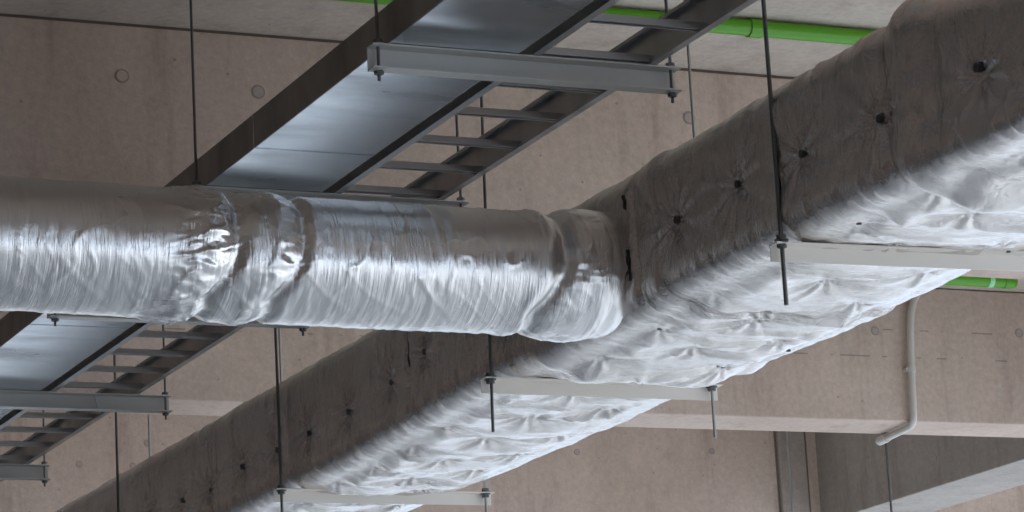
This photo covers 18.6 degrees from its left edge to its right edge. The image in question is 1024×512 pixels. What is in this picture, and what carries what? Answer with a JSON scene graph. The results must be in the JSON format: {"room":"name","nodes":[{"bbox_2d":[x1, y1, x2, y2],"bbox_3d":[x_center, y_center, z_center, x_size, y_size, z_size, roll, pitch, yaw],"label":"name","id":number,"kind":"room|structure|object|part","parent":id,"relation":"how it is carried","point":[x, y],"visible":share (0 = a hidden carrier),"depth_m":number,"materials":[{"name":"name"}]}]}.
{"room":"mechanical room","nodes":[
{"label":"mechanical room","id":0,"kind":"room"},
{"bbox_2d":[0,0,1023,292],"bbox_3d":[-2.085,1.384,20.755,15.900,0.250,51.000,3,-15,-24],"label":"ceiling","id":1,"kind":"structure","parent":0,"point":[316,19],"depth_m":11.26,"materials":[{"name":"concrete"}]},
{"bbox_2d":[0,324,172,419],"bbox_3d":[-1.838,0.103,12.481,0.963,1.095,0.046,3,-15,-24],"label":"bracket","id":2,"kind":"object","parent":1,"relation":"hanging from","point":[9,399],"visible":0.88,"depth_m":12.43,"materials":[{"name":"silver metal"}]},
{"bbox_3d":[-1.419,0.124,12.668,0.008,1.095,0.009,-8,-14,20],"label":"threaded rod","id":3,"kind":"part","parent":2,"relation":"part of","materials":[{"name":"grey metal"}]},
{"bbox_2d":[148,414,150,456],"bbox_3d":[-1.875,0.938,16.157,0.012,1.018,0.012,3,-15,-24],"label":"hanging rod","id":4,"kind":"object","parent":1,"relation":"hanging from","point":[149,435],"visible":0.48,"depth_m":16.15,"materials":[{"name":"silver metal"}]},
{"bbox_2d":[113,328,282,511],"bbox_3d":[-1.308,0.576,13.104,0.785,1.784,0.042,3,-15,-24],"label":"hanger","id":5,"kind":"object","parent":1,"relation":"hanging from","point":[279,329],"visible":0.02,"depth_m":12.91,"materials":[{"name":"beige paint"}]},
{"bbox_3d":[-1.644,0.558,12.950,0.010,1.784,0.010,3,-15,-24],"label":"threaded rod","id":6,"kind":"part","parent":5,"relation":"part of","materials":[{"name":"grey metal"}]},
{"bbox_3d":[-0.976,0.593,13.249,0.010,1.784,0.010,3,-15,-24],"label":"threaded rod","id":7,"kind":"part","parent":5,"relation":"part of","materials":[{"name":"silver metal"}]},
{"bbox_2d":[189,0,469,206],"bbox_3d":[-0.580,-0.626,9.697,0.912,1.095,0.046,3,-15,-24],"label":"bracket","id":8,"kind":"object","parent":1,"relation":"hanging from","point":[460,202],"visible":0.37,"depth_m":9.56,"materials":[{"name":"silver metal"}]},
{"bbox_3d":[-0.975,-0.646,9.518,0.009,1.095,0.008,-4,-13,2],"label":"threaded rod","id":9,"kind":"part","parent":8,"relation":"part of","materials":[{"name":"grey metal"}]},
{"bbox_3d":[-0.184,-0.606,9.873,0.009,1.095,0.008,-4,-13,2],"label":"threaded rod","id":10,"kind":"part","parent":8,"relation":"part of","materials":[{"name":"grey metal"}]},
{"bbox_2d":[0,16,1023,278],"bbox_3d":[1.715,-0.289,12.475,15.900,0.692,0.258,3,-15,-24],"label":"concrete beam","id":11,"kind":"structure","parent":1,"relation":"attached to","point":[98,103],"depth_m":11.11,"materials":[{"name":"beige concrete"}]},
{"bbox_2d":[47,313,309,335],"bbox_3d":[-1.168,0.073,10.979,0.953,0.390,0.046,3,-15,-24],"label":"bracket","id":12,"kind":"object","parent":11,"relation":"attached to","point":[54,317],"visible":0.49,"depth_m":10.88,"materials":[{"name":"silver metal"}]},
{"bbox_2d":[273,328,494,511],"bbox_3d":[-0.477,0.485,11.383,0.847,1.080,0.042,3,-15,-24],"label":"hanger","id":13,"kind":"object","parent":11,"relation":"hanging from","point":[281,494],"visible":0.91,"depth_m":11.27,"materials":[{"name":"beige paint"}]},
{"bbox_3d":[-0.842,0.466,11.216,0.010,1.080,0.010,3,-15,-24],"label":"threaded rod","id":14,"kind":"part","parent":13,"relation":"part of","materials":[{"name":"grey metal"}]},
{"bbox_3d":[-0.117,0.503,11.541,0.010,1.080,0.010,3,-15,-24],"label":"threaded rod","id":15,"kind":"part","parent":13,"relation":"part of","materials":[{"name":"silver metal"}]},
{"bbox_2d":[0,13,794,78],"bbox_3d":[1.696,-0.633,12.556,15.900,0.017,0.228,3,-15,-24],"label":"trim","id":16,"kind":"structure","parent":11,"relation":"attached to","point":[1,14],"depth_m":11.20,"materials":[{"name":"brown"}]},
{"bbox_2d":[0,411,1023,511],"bbox_3d":[-0.909,1.245,18.150,15.900,0.796,0.353,3,-15,-24],"label":"wall","id":17,"kind":"structure","parent":1,"relation":"attached to","point":[614,469],"depth_m":18.60,"materials":[{"name":"beige concrete"}]},
{"bbox_2d":[773,431,810,511],"bbox_3d":[1.655,1.323,19.285,0.223,0.706,0.304,3,-15,-24],"label":"trim","id":18,"kind":"structure","parent":17,"relation":"attached to","point":[774,432],"depth_m":19.14,"materials":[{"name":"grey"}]},
{"bbox_2d":[0,289,1023,437],"bbox_3d":[0.393,0.458,15.338,15.900,0.700,0.353,3,-15,-24],"label":"concrete beam","id":19,"kind":"structure","parent":1,"relation":"attached to","point":[969,345],"depth_m":15.71,"materials":[{"name":"beige concrete"}]},
{"bbox_2d":[0,410,50,486],"bbox_3d":[-2.498,0.819,13.820,0.922,0.390,0.046,3,-15,-24],"label":"bracket","id":20,"kind":"object","parent":19,"relation":"attached to","point":[35,472],"visible":0.88,"depth_m":13.95,"materials":[{"name":"silver metal"}]},
{"bbox_3d":[-2.097,0.840,13.998,0.009,0.391,0.008,-4,-13,2],"label":"threaded rod","id":21,"kind":"part","parent":20,"relation":"part of","materials":[{"name":"grey metal"}]},
{"bbox_2d":[875,295,920,444],"bbox_3d":[1.972,0.563,16.048,0.153,0.754,0.475,3,-15,-24],"label":"drain pipe","id":22,"kind":"object","parent":19,"relation":"attached to","point":[910,369],"visible":0.94,"depth_m":15.84,"materials":[{"name":"beige plastic"}]},
{"bbox_2d":[875,433,890,444],"bbox_3d":[1.914,0.947,16.123,0.047,0.047,0.113,1,-14,-17],"label":"socket","id":23,"kind":"object","parent":22,"relation":"attached to","point":[880,440],"depth_m":16.08,"materials":[{"name":"beige plastic"}]},
{"bbox_2d":[480,0,721,437],"bbox_3d":[0.239,-0.325,9.661,0.799,1.784,0.042,3,-15,-24],"label":"hanger","id":24,"kind":"object","parent":1,"relation":"hanging from","point":[491,384],"visible":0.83,"depth_m":9.49,"materials":[{"name":"beige paint"}]},
{"bbox_3d":[-0.088,-0.342,9.511,0.044,1.784,0.009,3,-15,-24],"label":"threaded rod","id":25,"kind":"part","parent":24,"relation":"part of","materials":[{"name":"grey metal"}]},
{"bbox_2d":[54,0,1023,511],"bbox_3d":[-0.454,0.627,11.171,0.812,0.529,10.590,3,-15,-24],"label":"duct","id":26,"kind":"object","parent":24,"relation":"on","point":[911,134],"visible":0.89,"depth_m":8.44,"materials":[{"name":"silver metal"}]},
{"bbox_2d":[0,176,628,342],"bbox_3d":[-2.062,-0.069,7.717,5.106,0.396,0.384,3,-15,-24],"label":"duct","id":27,"kind":"object","parent":26,"relation":"attached to","point":[170,255],"visible":1,"depth_m":8.25,"materials":[{"name":"silver metal"}]},
{"bbox_3d":[0.577,-0.308,9.810,0.009,1.784,0.009,3,-15,-24],"label":"threaded rod","id":28,"kind":"part","parent":24,"relation":"part of","materials":[{"name":"silver metal"}]},
{"bbox_2d":[333,0,874,44],"bbox_3d":[-1.181,-0.937,10.469,8.880,0.072,0.072,3,-15,-24],"label":"pipe","id":29,"kind":"object","parent":1,"relation":"attached to","point":[749,27],"visible":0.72,"depth_m":11.40,"materials":[{"name":"green plastic"}]},
{"bbox_2d":[785,431,793,511],"bbox_3d":[1.710,1.658,18.942,0.016,1.518,0.016,3,-15,-24],"label":"hanging rod","id":30,"kind":"object","parent":1,"relation":"hanging from","point":[786,432],"visible":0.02,"depth_m":19.02,"materials":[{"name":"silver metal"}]},
{"bbox_2d":[885,443,892,511],"bbox_3d":[2.049,1.050,17.107,0.013,1.218,0.013,3,-15,-24],"label":"hanging rod","id":31,"kind":"object","parent":1,"relation":"hanging from","point":[886,449],"visible":0.48,"depth_m":17.06,"materials":[{"name":"grey metal"}]},
{"bbox_2d":[761,0,1023,305],"bbox_3d":[1.012,-0.724,8.153,0.876,1.784,0.042,3,-15,-24],"label":"hanger","id":32,"kind":"object","parent":1,"relation":"hanging from","point":[781,250],"visible":1,"depth_m":7.93,"materials":[{"name":"beige paint"}]},
{"bbox_3d":[0.635,-0.745,7.981,0.011,1.784,0.011,3,-15,-24],"label":"threaded rod","id":33,"kind":"part","parent":32,"relation":"part of","materials":[{"name":"grey metal"}]},
{"bbox_2d":[774,238,788,241],"bbox_3d":[0.674,-0.040,7.814,0.036,0.003,0.036,3,-15,-24],"label":"washer","id":34,"kind":"object","parent":32,"relation":"in","point":[777,239],"depth_m":7.80,"materials":[{"name":"grey metal"}]},
{"bbox_2d":[815,432,1023,511],"bbox_3d":[0.892,1.994,21.971,0.512,0.714,51.000,3,-15,-24],"label":"girder","id":35,"kind":"object","parent":1,"relation":"attached to","point":[929,473],"visible":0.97,"depth_m":18.33,"materials":[{"name":"grey concrete"}]},
{"bbox_2d":[943,276,1017,288],"bbox_3d":[-0.093,-0.005,14.646,5.806,0.075,0.075,3,-15,-24],"label":"pipe","id":36,"kind":"object","parent":1,"relation":"attached to","point":[1003,283],"visible":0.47,"depth_m":15.72,"materials":[{"name":"green plastic"}]},
{"bbox_3d":[2.999,-1.022,9.697,15.900,0.699,0.350,3,-15,-24],"label":"concrete beam","id":37,"kind":"structure","parent":1,"relation":"attached to","visible":0},
{"bbox_2d":[367,0,682,102],"bbox_3d":[0.035,-0.624,8.318,0.898,0.390,0.046,3,-15,-24],"label":"bracket","id":38,"kind":"object","parent":37,"relation":"attached to","point":[382,58],"visible":0.98,"depth_m":8.29,"materials":[{"name":"silver metal"}]},
{"bbox_2d":[0,0,593,418],"bbox_3d":[-1.494,0.168,11.099,0.376,0.106,10.100,3,-15,-24],"label":"cable tray","id":39,"kind":"object","parent":38,"relation":"on","point":[336,116],"visible":0.54,"depth_m":8.82,"materials":[{"name":"silver metal"}]},
{"bbox_3d":[-1.663,0.158,11.024,0.001,0.101,10.100,3,-15,-24],"label":"panel","id":40,"kind":"part","parent":39,"relation":"part of","materials":[{"name":"silver metal"}]},
{"bbox_3d":[-0.354,-0.644,8.142,0.009,0.391,0.008,-4,-13,2],"label":"threaded rod","id":41,"kind":"part","parent":38,"relation":"part of","materials":[{"name":"grey metal"}]},
{"bbox_2d":[0,0,757,481],"bbox_3d":[-1.121,0.184,11.267,0.369,0.107,10.100,3,-15,-24],"label":"ladder","id":42,"kind":"object","parent":38,"relation":"on","point":[661,37],"visible":0.62,"depth_m":9.27,"materials":[{"name":"metal"}]},
{"bbox_2d":[372,68,385,71],"bbox_3d":[-0.345,-0.481,8.104,0.036,0.003,0.036,3,-15,-24],"label":"washer","id":43,"kind":"object","parent":38,"relation":"in","point":[373,69],"depth_m":8.09,"materials":[{"name":"silver metal"}]},
{"bbox_3d":[0.424,-0.604,8.492,0.009,0.391,0.008,-4,-13,2],"label":"threaded rod","id":44,"kind":"part","parent":38,"relation":"part of","materials":[{"name":"grey metal"}]},
{"bbox_3d":[25.821,3.604,13.816,61.300,0.200,85.000,3,-15,-24],"label":"floor","id":45,"kind":"structure","parent":0,"visible":0},
{"bbox_2d":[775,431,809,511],"bbox_3d":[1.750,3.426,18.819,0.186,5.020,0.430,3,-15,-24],"label":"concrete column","id":46,"kind":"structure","parent":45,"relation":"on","point":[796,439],"depth_m":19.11,"materials":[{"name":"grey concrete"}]}
]}

